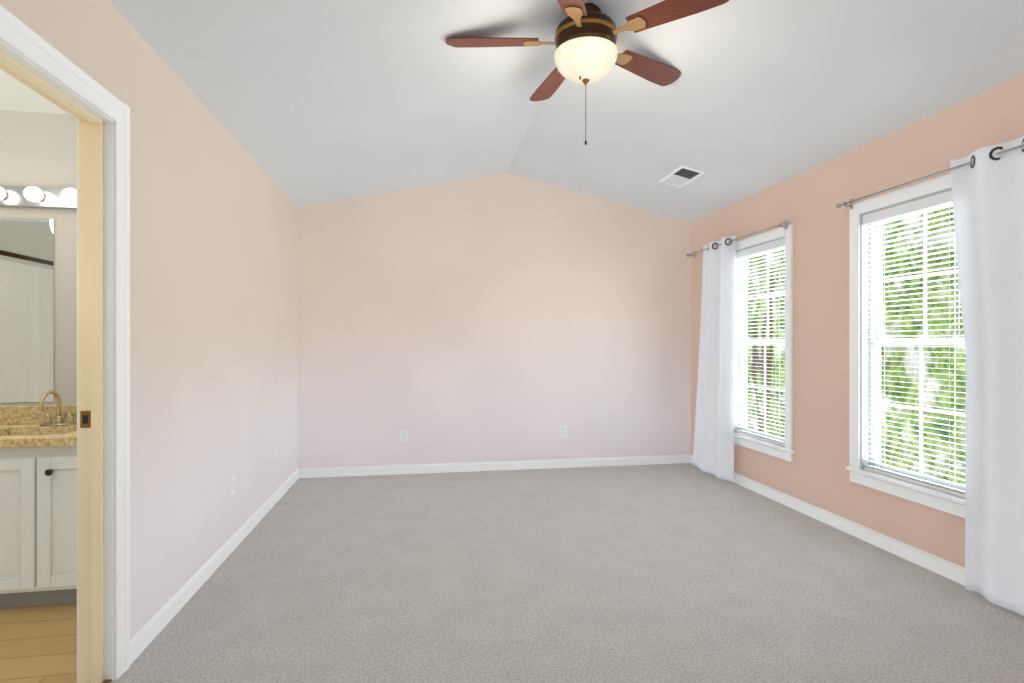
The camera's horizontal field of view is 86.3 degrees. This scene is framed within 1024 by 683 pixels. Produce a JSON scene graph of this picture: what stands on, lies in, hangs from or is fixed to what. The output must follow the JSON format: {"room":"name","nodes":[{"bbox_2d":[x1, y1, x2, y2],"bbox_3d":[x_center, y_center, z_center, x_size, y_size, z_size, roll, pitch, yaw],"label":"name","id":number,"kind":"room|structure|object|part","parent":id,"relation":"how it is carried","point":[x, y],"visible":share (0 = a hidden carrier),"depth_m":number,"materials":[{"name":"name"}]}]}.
{"room":"empty bedroom","nodes":[
{"label":"empty bedroom","id":0,"kind":"room"},
{"bbox_2d":[0,603,76,682],"bbox_3d":[-2.917,1.270,1.323,3.081,0.100,2.970,0,0,-9],"label":"floor","id":1,"kind":"structure","parent":0,"point":[38,643],"depth_m":2.21,"materials":[{"name":"brown wood"}]},
{"bbox_2d":[0,442,76,607],"bbox_3d":[-2.455,0.845,2.642,1.545,0.750,0.514,0,0,-9],"label":"bathroom vanity","id":2,"kind":"object","parent":1,"relation":"on","point":[38,505],"depth_m":2.47,"materials":[{"name":"white wood"}]},
{"bbox_2d":[0,422,76,445],"bbox_3d":[-2.461,0.450,2.650,1.555,0.040,0.497,0,0,-9],"label":"countertop","id":3,"kind":"structure","parent":2,"relation":"on","point":[6,439],"depth_m":2.50,"materials":[{"name":"beige stone"}]},
{"bbox_2d":[8,430,67,433],"bbox_3d":[-2.323,0.529,2.659,0.412,0.142,0.282,0,0,-9],"label":"sink","id":4,"kind":"object","parent":3,"relation":"in","point":[9,431],"depth_m":2.78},
{"bbox_2d":[32,390,76,429],"bbox_3d":[-2.343,0.336,2.777,0.221,0.188,0.166,0,0,-9],"label":"faucet","id":5,"kind":"object","parent":3,"relation":"on","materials":[{"name":"gold metal"}]},
{"bbox_2d":[0,110,76,405],"bbox_3d":[-3.268,0.050,2.826,3.103,2.540,0.110,0,0,-9],"label":"wall","id":6,"kind":"structure","parent":0,"point":[37,149],"depth_m":2.91,"materials":[{"name":"paint"}]},
{"bbox_2d":[0,218,53,402],"bbox_3d":[-2.992,-0.170,2.813,1.122,0.970,0.006,0,0,-9],"label":"vanity mirror","id":7,"kind":"object","parent":6,"relation":"attached to","point":[26,309],"visible":1,"depth_m":2.88,"materials":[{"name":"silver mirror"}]},
{"bbox_2d":[0,186,76,208],"bbox_3d":[-2.688,-0.765,2.804,0.940,0.100,0.124,0,0,-9],"label":"light bar","id":8,"kind":"object","parent":6,"relation":"attached to","point":[34,197],"visible":0.88,"depth_m":2.85,"materials":[{"name":"silver metal"}]},
{"bbox_2d":[0,406,76,425],"bbox_3d":[-2.500,0.382,2.885,1.555,0.095,0.020,0,0,-9],"label":"backsplash","id":9,"kind":"structure","parent":6,"relation":"attached to","point":[9,415],"depth_m":2.86,"materials":[{"name":"beige stone"}]},
{"bbox_2d":[0,0,296,638],"bbox_3d":[-1.495,-0.200,1.964,0.110,3.040,5.966,0,0,-9],"label":"wall","id":10,"kind":"structure","parent":0,"point":[213,308],"depth_m":2.62,"materials":[{"name":"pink paint"}]},
{"bbox_2d":[0,5,129,682],"bbox_3d":[-1.432,0.169,1.586,0.144,2.103,0.936,0,0,-9],"label":"door frame","id":11,"kind":"structure","parent":10,"relation":"attached to","point":[23,39],"depth_m":1.96,"materials":[{"name":"beige wood"}]},
{"bbox_3d":[-1.526,0.275,1.955,0.035,0.060,0.002,0,0,-9],"label":"door jamb strike","id":12,"kind":"part","parent":11,"relation":"part of","materials":[{"name":"gold metal"}]},
{"bbox_3d":[-1.526,0.275,1.954,0.017,0.030,0.001,0,0,-9],"label":"door jamb strike hole","id":13,"kind":"part","parent":11,"relation":"part of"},
{"bbox_2d":[102,679,112,682],"bbox_3d":[-1.393,1.217,1.593,0.030,0.006,0.760,0,0,-9],"label":"threshold","id":14,"kind":"object","parent":10,"relation":"attached to","point":[108,681],"visible":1,"depth_m":1.96,"materials":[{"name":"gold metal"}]},
{"bbox_2d":[130,469,298,664],"bbox_3d":[-1.687,1.177,3.487,0.013,0.085,2.898,0,0,-9],"label":"baseboard","id":15,"kind":"structure","parent":10,"relation":"attached to","point":[145,635],"depth_m":2.70,"materials":[{"name":"white wood"}]},
{"bbox_2d":[230,474,234,496],"bbox_3d":[-1.644,0.840,3.213,0.007,0.115,0.070,0,0,-9],"label":"electrical outlet","id":16,"kind":"object","parent":10,"relation":"attached to","point":[232,484],"visible":1,"depth_m":3.20,"materials":[{"name":"white plastic"}]},
{"bbox_2d":[297,172,690,468],"bbox_3d":[-0.067,-0.176,5.282,4.019,2.993,0.110,0,0,-9],"label":"wall","id":17,"kind":"structure","parent":0,"point":[505,316],"depth_m":5.20,"materials":[{"name":"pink paint"}]},
{"bbox_2d":[400,429,407,441],"bbox_3d":[-1.003,0.865,5.067,0.070,0.115,0.007,0,0,-9],"label":"electrical outlet","id":18,"kind":"object","parent":17,"relation":"attached to","point":[403,435],"visible":1,"depth_m":5.06,"materials":[{"name":"white plastic"}]},
{"bbox_2d":[298,454,690,477],"bbox_3d":[-0.057,1.177,5.221,3.799,0.085,0.013,0,0,-9],"label":"baseboard","id":19,"kind":"structure","parent":17,"relation":"attached to","point":[464,467],"depth_m":5.19,"materials":[{"name":"white wood"}]},
{"bbox_2d":[560,425,566,436],"bbox_3d":[0.498,0.862,5.317,0.070,0.115,0.007,0,0,-9],"label":"electrical outlet","id":20,"kind":"object","parent":17,"relation":"attached to","point":[563,430],"visible":1,"depth_m":5.32,"materials":[{"name":"white plastic"}]},
{"bbox_2d":[0,0,1023,221],"bbox_3d":[-1.098,-1.485,2.030,7.122,0.577,6.186,0,0,-9],"label":"ceiling","id":21,"kind":"structure","parent":0,"point":[756,96],"depth_m":2.96,"materials":[{"name":"paint"}]},
{"bbox_2d":[446,0,728,144],"bbox_3d":[0.334,-1.309,2.724,1.310,0.669,1.304,0,0,-9],"label":"fan","id":22,"kind":"object","parent":21,"relation":"hanging from","point":[586,51],"visible":0.98,"depth_m":2.60,"materials":[{"name":"brown wood"}]},
{"bbox_3d":[0.349,-1.191,2.684,0.046,0.433,0.030,0,0,-9],"label":"chain","id":23,"kind":"part","parent":22,"relation":"part of","materials":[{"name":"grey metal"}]},
{"bbox_3d":[0.364,-1.540,2.697,0.300,0.206,0.300,0,0,-9],"label":"motor","id":24,"kind":"part","parent":22,"relation":"part of","materials":[{"name":"brown metal"}]},
{"bbox_3d":[0.364,-1.361,2.697,0.310,0.129,0.310,0,0,-9],"label":"lamp shade","id":25,"kind":"part","parent":22,"relation":"part of","materials":[{"name":"white glass"}]},
{"bbox_2d":[658,165,705,187],"bbox_3d":[1.377,-1.348,4.447,0.207,0.053,0.410,0,0,-9],"label":"ceiling vent","id":26,"kind":"object","parent":21,"relation":"in","point":[680,176],"visible":1,"depth_m":4.43,"materials":[{"name":"white metal"}]},
{"bbox_2d":[111,463,1023,682],"bbox_3d":[0.433,1.270,2.285,3.799,0.100,5.966,0,0,-9],"label":"floor","id":27,"kind":"structure","parent":0,"point":[675,573],"depth_m":2.62,"materials":[{"name":"grey carpet"}]},
{"bbox_2d":[691,74,1023,567],"bbox_3d":[2.361,0.035,2.607,0.110,2.570,5.966,0,0,-9],"label":"wall","id":28,"kind":"structure","parent":0,"point":[815,472],"depth_m":3.63,"materials":[{"name":"pink paint"}]},
{"bbox_2d":[686,221,787,484],"bbox_3d":[1.889,0.144,4.740,0.083,2.128,1.520,0,0,-9],"label":"curtain","id":29,"kind":"object","parent":28,"relation":"hanging from","point":[713,450],"visible":1,"depth_m":4.94,"materials":[{"name":"white fabric"}]},
{"bbox_3d":[1.834,0.144,5.007,0.063,2.128,0.745,0,0,-9],"label":"panel","id":30,"kind":"part","parent":29,"relation":"part of","materials":[{"name":"white fabric"}]},
{"bbox_3d":[1.898,-0.875,4.742,0.064,0.060,1.520,0,0,-9],"label":"rod","id":31,"kind":"part","parent":29,"relation":"part of","materials":[{"name":"silver metal"}]},
{"bbox_2d":[734,224,793,461],"bbox_3d":[2.045,0.005,4.452,0.146,1.750,0.890,0,0,-9],"label":"window","id":32,"kind":"structure","parent":28,"relation":"in","point":[783,450],"depth_m":4.37,"materials":[{"name":"white"}]},
{"bbox_2d":[734,236,784,432],"bbox_3d":[2.023,-0.005,4.448,0.050,1.590,0.710,0,0,-9],"label":"liner","id":33,"kind":"object","parent":32,"relation":"attached to","point":[736,381],"visible":0.17,"depth_m":4.79,"materials":[{"name":"grey plastic"}]},
{"bbox_3d":[2.082,0.000,4.458,0.070,1.580,0.690,0,0,-9],"label":"window far sash","id":34,"kind":"part","parent":32,"relation":"part of","materials":[{"name":"white plastic"}]},
{"bbox_3d":[2.078,0.000,4.457,0.026,1.480,0.590,0,0,-9],"label":"glass","id":35,"kind":"part","parent":32,"relation":"part of","materials":[{"name":"clear glass"}]},
{"bbox_2d":[779,245,779,336],"bbox_3d":[2.041,-0.390,4.168,0.008,0.700,0.008,0,0,-9],"label":"blind wand","id":36,"kind":"object","parent":32,"relation":"hanging from","point":[779,290],"visible":1,"depth_m":4.16,"materials":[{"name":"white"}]},
{"bbox_2d":[690,455,964,585],"bbox_3d":[2.300,1.177,2.596,0.013,0.085,5.966,0,0,-9],"label":"baseboard","id":37,"kind":"structure","parent":28,"relation":"attached to","point":[938,565],"depth_m":3.36,"materials":[{"name":"white wood"}]},
{"bbox_2d":[846,173,965,517],"bbox_3d":[2.263,0.005,3.059,0.119,1.750,0.890,0,0,-9],"label":"window","id":38,"kind":"structure","parent":28,"relation":"in","point":[949,499],"depth_m":3.13,"materials":[{"name":"white"}]},
{"bbox_2d":[860,188,951,469],"bbox_3d":[2.255,-0.005,3.057,0.050,1.590,0.710,0,0,-9],"label":"liner","id":39,"kind":"structure","parent":38,"relation":"attached to","point":[864,345],"depth_m":3.40,"materials":[{"name":"grey plastic"}]},
{"bbox_2d":[869,202,964,490],"bbox_3d":[2.314,0.000,3.067,0.070,1.580,0.690,0,0,-9],"label":"window frame","id":40,"kind":"structure","parent":38,"relation":"attached to","point":[924,340],"depth_m":3.35,"materials":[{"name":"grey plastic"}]},
{"bbox_3d":[2.309,0.000,3.066,0.026,1.480,0.590,0,0,-9],"label":"glass","id":41,"kind":"part","parent":38,"relation":"part of","materials":[{"name":"clear glass"}]},
{"bbox_2d":[958,279,959,334],"bbox_3d":[2.272,-0.390,2.777,0.008,0.700,0.008,0,0,-9],"label":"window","id":42,"kind":"structure","parent":38,"relation":"hanging from","point":[958,309],"depth_m":2.77,"materials":[{"name":"white"}]},
{"bbox_2d":[836,135,1023,616],"bbox_3d":[2.218,0.144,2.775,0.078,2.128,1.495,0,0,-9],"label":"curtain","id":43,"kind":"object","parent":28,"relation":"hanging from","point":[987,184],"visible":1,"depth_m":2.53,"materials":[{"name":"white fabric"}]},
{"bbox_3d":[2.226,-0.875,2.776,0.064,0.060,1.495,0,0,-9],"label":"rod","id":44,"kind":"part","parent":43,"relation":"part of","materials":[{"name":"silver metal"}]},
{"bbox_3d":[2.260,0.144,2.473,0.061,2.128,0.575,0,0,-9],"label":"panel","id":45,"kind":"part","parent":43,"relation":"part of","materials":[{"name":"white fabric"}]},
{"label":"outside","id":46,"kind":"structure","parent":0,"visible":0},
{"bbox_2d":[747,206,965,484],"bbox_3d":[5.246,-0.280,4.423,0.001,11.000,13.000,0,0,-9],"label":"trees","id":47,"kind":"object","parent":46,"point":[890,358],"depth_m":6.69,"materials":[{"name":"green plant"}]}
]}

